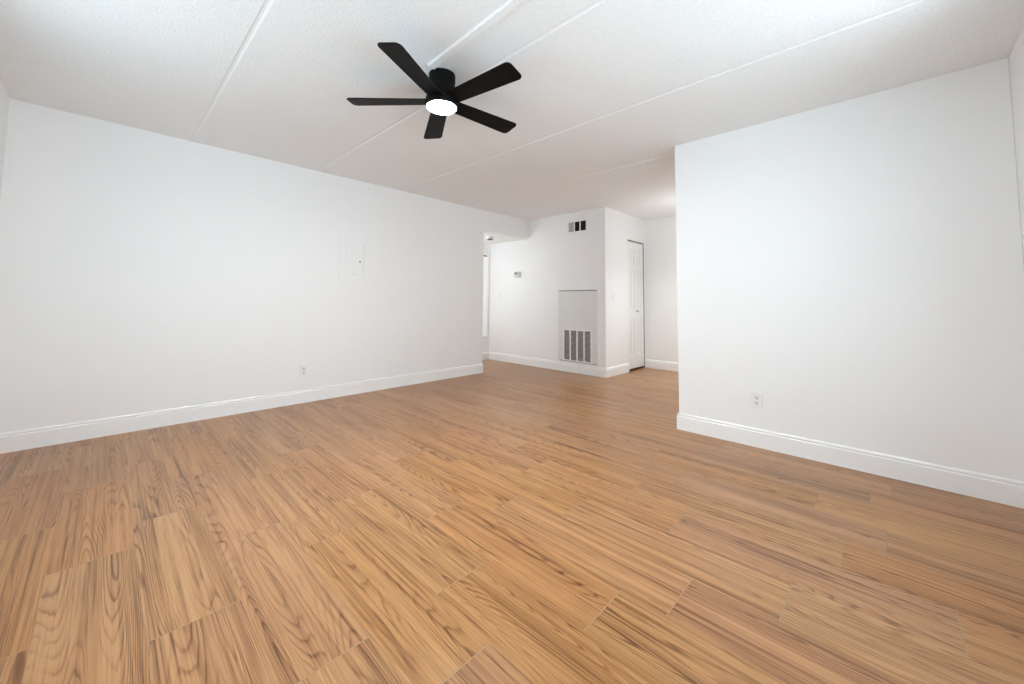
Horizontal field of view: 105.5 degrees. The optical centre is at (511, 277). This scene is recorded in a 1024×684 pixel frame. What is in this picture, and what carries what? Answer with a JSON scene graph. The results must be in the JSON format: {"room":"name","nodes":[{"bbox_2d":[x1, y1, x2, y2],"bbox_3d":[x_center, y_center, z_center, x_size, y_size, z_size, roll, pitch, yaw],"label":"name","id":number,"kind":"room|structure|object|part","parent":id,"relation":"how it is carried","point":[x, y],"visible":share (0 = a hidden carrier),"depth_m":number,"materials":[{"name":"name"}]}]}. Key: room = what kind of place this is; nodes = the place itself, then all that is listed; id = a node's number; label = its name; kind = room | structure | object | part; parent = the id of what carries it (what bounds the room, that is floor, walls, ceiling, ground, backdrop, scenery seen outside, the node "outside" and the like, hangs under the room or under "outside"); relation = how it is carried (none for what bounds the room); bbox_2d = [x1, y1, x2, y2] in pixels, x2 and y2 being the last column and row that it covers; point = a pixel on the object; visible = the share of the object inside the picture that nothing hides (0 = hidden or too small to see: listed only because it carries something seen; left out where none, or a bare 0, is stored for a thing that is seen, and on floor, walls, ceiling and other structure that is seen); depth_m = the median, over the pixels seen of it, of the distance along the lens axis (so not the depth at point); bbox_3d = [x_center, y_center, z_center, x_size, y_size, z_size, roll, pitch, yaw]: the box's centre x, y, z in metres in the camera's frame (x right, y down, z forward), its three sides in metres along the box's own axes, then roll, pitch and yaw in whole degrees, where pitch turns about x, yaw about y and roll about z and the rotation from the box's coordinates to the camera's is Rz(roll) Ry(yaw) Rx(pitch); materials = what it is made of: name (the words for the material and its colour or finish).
{"room":"empty living room","nodes":[
{"label":"empty living room","id":0,"kind":"room"},
{"bbox_2d":[0,79,9,198],"bbox_3d":[-1.787,-0.120,0.902,4.906,2.445,0.120,-3,-5,44],"label":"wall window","id":1,"kind":"structure","parent":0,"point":[4,98],"depth_m":2.62,"materials":[{"name":"white paint"}]},
{"bbox_2d":[0,99,527,432],"bbox_3d":[-1.713,0.113,4.605,0.120,2.445,5.582,-3,-5,44],"label":"wall","id":2,"kind":"structure","parent":0,"point":[141,271],"depth_m":3.42,"materials":[{"name":"white paint"}]},
{"bbox_2d":[0,364,482,453],"bbox_3d":[-2.026,1.238,4.218,0.148,0.136,4.468,-3,-5,44],"label":"baseboard","id":3,"kind":"structure","parent":2,"relation":"attached to","point":[12,441],"depth_m":3.38,"materials":[{"name":"white paint"}]},
{"bbox_2d":[300,364,307,375],"bbox_3d":[-2.147,0.962,4.011,0.012,0.115,0.070,-3,-5,44],"label":"wall outlet","id":4,"kind":"object","parent":2,"relation":"attached to","point":[303,368],"visible":1,"depth_m":4.01,"materials":[{"name":"white plastic"}]},
{"bbox_2d":[338,237,371,282],"bbox_3d":[-1.789,-0.188,4.445,0.016,0.505,0.370,-3,-5,44],"label":"breaker panel","id":5,"kind":"object","parent":2,"relation":"attached to","point":[355,259],"visible":1,"depth_m":4.44,"materials":[{"name":"white paint"}]},
{"bbox_3d":[-1.793,-0.184,4.443,0.008,0.367,0.203,-3,-5,44],"label":"door","id":6,"kind":"part","parent":5,"relation":"part of","materials":[{"name":"white paint"}]},
{"bbox_2d":[482,243,489,351],"bbox_3d":[-1.711,0.357,5.941,0.120,2.125,3.629,-3,-5,44],"label":"wall","id":7,"kind":"structure","parent":0,"point":[485,340],"depth_m":7.18,"materials":[{"name":"white paint"}]},
{"bbox_2d":[482,254,488,336],"bbox_3d":[-0.728,0.315,6.872,0.018,1.525,0.825,-3,-5,44],"label":"window","id":8,"kind":"structure","parent":7,"relation":"in","point":[485,256],"depth_m":7.12,"materials":[{"name":"white paint"}]},
{"bbox_2d":[482,256,486,335],"bbox_3d":[-0.729,0.325,6.872,0.006,1.445,0.765,-3,-5,44],"label":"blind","id":9,"kind":"object","parent":8,"relation":"attached to","point":[484,326],"depth_m":7.11,"materials":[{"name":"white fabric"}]},
{"bbox_2d":[482,352,488,359],"bbox_3d":[-1.677,1.342,5.828,0.014,0.136,3.615,-3,-5,44],"label":"baseboard","id":10,"kind":"structure","parent":7,"relation":"attached to","point":[485,355],"depth_m":7.06,"materials":[{"name":"white paint"}]},
{"bbox_2d":[484,233,519,243],"bbox_3d":[-1.366,-0.776,5.761,0.911,0.120,3.729,-3,-5,44],"label":"ceiling","id":11,"kind":"structure","parent":0,"point":[497,239],"depth_m":6.69,"materials":[{"name":"white paint"}]},
{"bbox_2d":[0,359,1023,683],"bbox_3d":[0.233,1.364,3.609,5.937,0.150,6.828,-3,-5,44],"label":"floor","id":12,"kind":"structure","parent":0,"point":[506,523],"depth_m":1.62,"materials":[{"name":"brown wood"}]},
{"bbox_2d":[0,0,1023,220],"bbox_3d":[0.594,-1.242,3.449,5.146,0.160,6.968,-3,-5,44],"label":"ceiling","id":13,"kind":"structure","parent":0,"point":[604,97],"depth_m":2.34,"materials":[{"name":"white paint"}]},
{"bbox_2d":[347,42,520,138],"bbox_3d":[-0.396,-1.132,2.381,1.083,0.213,1.091,-3,-5,44],"label":"ceiling fan","id":14,"kind":"object","parent":13,"relation":"hanging from","point":[442,99],"visible":1,"depth_m":2.31,"materials":[{"name":"black metal"}]},
{"bbox_3d":[-0.750,-1.075,2.385,0.491,0.030,0.134,0,-4,1],"label":"blade","id":15,"kind":"part","parent":14,"relation":"part of","materials":[{"name":"black wood"}]},
{"bbox_3d":[-0.521,-1.092,2.073,0.134,0.030,0.491,-1,-4,17],"label":"blade","id":16,"kind":"part","parent":14,"relation":"part of","materials":[{"name":"black wood"}]},
{"bbox_3d":[-0.524,-1.054,2.685,0.134,0.030,0.491,2,-4,-17],"label":"blade","id":17,"kind":"part","parent":14,"relation":"part of","materials":[{"name":"black wood"}]},
{"bbox_3d":[-0.173,-1.081,2.187,0.491,0.030,0.134,-2,-4,37],"label":"blade","id":18,"kind":"part","parent":14,"relation":"part of","materials":[{"name":"black wood"}]},
{"bbox_3d":[-0.187,-1.056,2.588,0.491,0.030,0.134,4,-5,-41],"label":"blade","id":19,"kind":"part","parent":14,"relation":"part of","materials":[{"name":"black wood"}]},
{"bbox_2d":[427,0,525,69],"bbox_3d":[0.374,-1.284,1.430,0.052,0.013,2.430,4,-5,-44],"label":"cover","id":20,"kind":"object","parent":13,"relation":"attached to","point":[509,6],"visible":1,"depth_m":1.98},
{"bbox_2d":[489,207,609,367],"bbox_3d":[0.459,0.251,6.467,2.535,2.445,0.120,-3,-5,44],"label":"wall","id":21,"kind":"structure","parent":0,"point":[523,322],"depth_m":6.33,"materials":[{"name":"white paint"}]},
{"bbox_2d":[514,271,520,277],"bbox_3d":[0.093,-0.047,6.732,0.144,0.104,0.038,-3,-5,44],"label":"thermostat","id":22,"kind":"object","parent":21,"relation":"attached to","point":[518,273],"visible":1,"depth_m":6.71,"materials":[{"name":"white plastic"}]},
{"bbox_2d":[489,352,628,377],"bbox_3d":[0.681,1.409,6.542,2.429,0.136,0.683,-3,-5,44],"label":"baseboard","id":23,"kind":"structure","parent":21,"relation":"attached to","point":[608,372],"depth_m":5.96,"materials":[{"name":"white paint"}]},
{"bbox_2d":[568,219,586,233],"bbox_3d":[0.995,-0.774,5.939,0.356,0.189,0.008,-3,-5,44],"label":"air vent","id":24,"kind":"object","parent":21,"relation":"in","point":[576,226],"visible":1,"depth_m":5.94,"materials":[{"name":"metal"}]},
{"bbox_2d":[557,288,599,366],"bbox_3d":[0.981,0.735,5.838,0.762,1.125,0.017,-3,-5,44],"label":"access panel","id":25,"kind":"object","parent":21,"relation":"attached to","point":[578,310],"visible":1,"depth_m":5.82,"materials":[{"name":"white paint"}]},
{"bbox_2d":[563,329,591,363],"bbox_3d":[0.974,1.027,5.823,0.502,0.477,0.010,-3,-5,44],"label":"return grille","id":26,"kind":"object","parent":25,"relation":"attached to","point":[577,343],"depth_m":5.81,"materials":[{"name":"white metal"}]},
{"bbox_2d":[609,208,645,366],"bbox_3d":[1.769,0.239,6.089,0.120,2.445,1.146,-3,-5,44],"label":"wall","id":27,"kind":"structure","parent":0,"point":[623,227],"depth_m":5.87,"materials":[{"name":"white paint"}]},
{"bbox_2d":[627,240,644,368],"bbox_3d":[1.996,0.443,6.227,0.079,2.043,0.573,-3,-5,44],"label":"door","id":28,"kind":"structure","parent":27,"relation":"in","point":[636,333],"depth_m":6.23,"materials":[{"name":"white paint"}]},
{"bbox_3d":[1.908,-0.320,6.193,0.010,0.194,0.088,-3,-5,44],"label":"raised panel","id":29,"kind":"part","parent":28,"relation":"part of","materials":[{"name":"white paint"}]},
{"bbox_3d":[1.903,0.203,6.160,0.010,0.546,0.088,-3,-5,44],"label":"raised panel","id":30,"kind":"part","parent":28,"relation":"part of","materials":[{"name":"white paint"}]},
{"bbox_3d":[1.896,0.922,6.115,0.010,0.546,0.088,-3,-5,44],"label":"raised panel","id":31,"kind":"part","parent":28,"relation":"part of","materials":[{"name":"white paint"}]},
{"bbox_3d":[2.053,0.215,6.316,0.010,0.546,0.088,-3,-5,44],"label":"raised panel","id":32,"kind":"part","parent":28,"relation":"part of","materials":[{"name":"white paint"}]},
{"bbox_3d":[2.046,0.933,6.271,0.010,0.546,0.088,-3,-5,44],"label":"raised panel","id":33,"kind":"part","parent":28,"relation":"part of","materials":[{"name":"white paint"}]},
{"bbox_2d":[644,216,677,362],"bbox_3d":[2.111,0.227,5.845,2.457,2.445,1.266,-3,-5,44],"label":"wall","id":34,"kind":"structure","parent":0,"point":[661,317],"depth_m":6.28,"materials":[{"name":"white paint"}]},
{"bbox_2d":[645,359,677,371],"bbox_3d":[2.760,1.385,5.841,1.571,0.136,0.014,-3,-5,44],"label":"baseboard","id":35,"kind":"structure","parent":34,"relation":"attached to","point":[655,364],"depth_m":6.19,"materials":[{"name":"white paint"}]},
{"bbox_2d":[675,58,1023,481],"bbox_3d":[2.125,0.034,2.762,1.837,2.445,0.120,-3,-5,44],"label":"wall","id":36,"kind":"structure","parent":0,"point":[856,265],"depth_m":2.51,"materials":[{"name":"white paint"}]},
{"bbox_2d":[751,392,762,408],"bbox_3d":[1.824,0.917,2.897,0.070,0.115,0.012,-3,-5,44],"label":"wall outlet","id":37,"kind":"object","parent":36,"relation":"attached to","point":[756,398],"visible":1,"depth_m":2.89,"materials":[{"name":"white plastic"}]},
{"bbox_2d":[677,413,1023,508],"bbox_3d":[3.029,1.250,3.653,1.851,0.136,2.808,-3,-5,44],"label":"baseboard","id":38,"kind":"structure","parent":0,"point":[1006,491],"depth_m":2.45,"materials":[{"name":"white paint"}]},
{"bbox_2d":[1008,27,1023,260],"bbox_3d":[1.430,-0.106,0.626,0.120,2.445,4.174,-3,-5,44],"label":"wall","id":39,"kind":"structure","parent":0,"point":[1016,57],"depth_m":2.06,"materials":[{"name":"white paint"}]}
]}

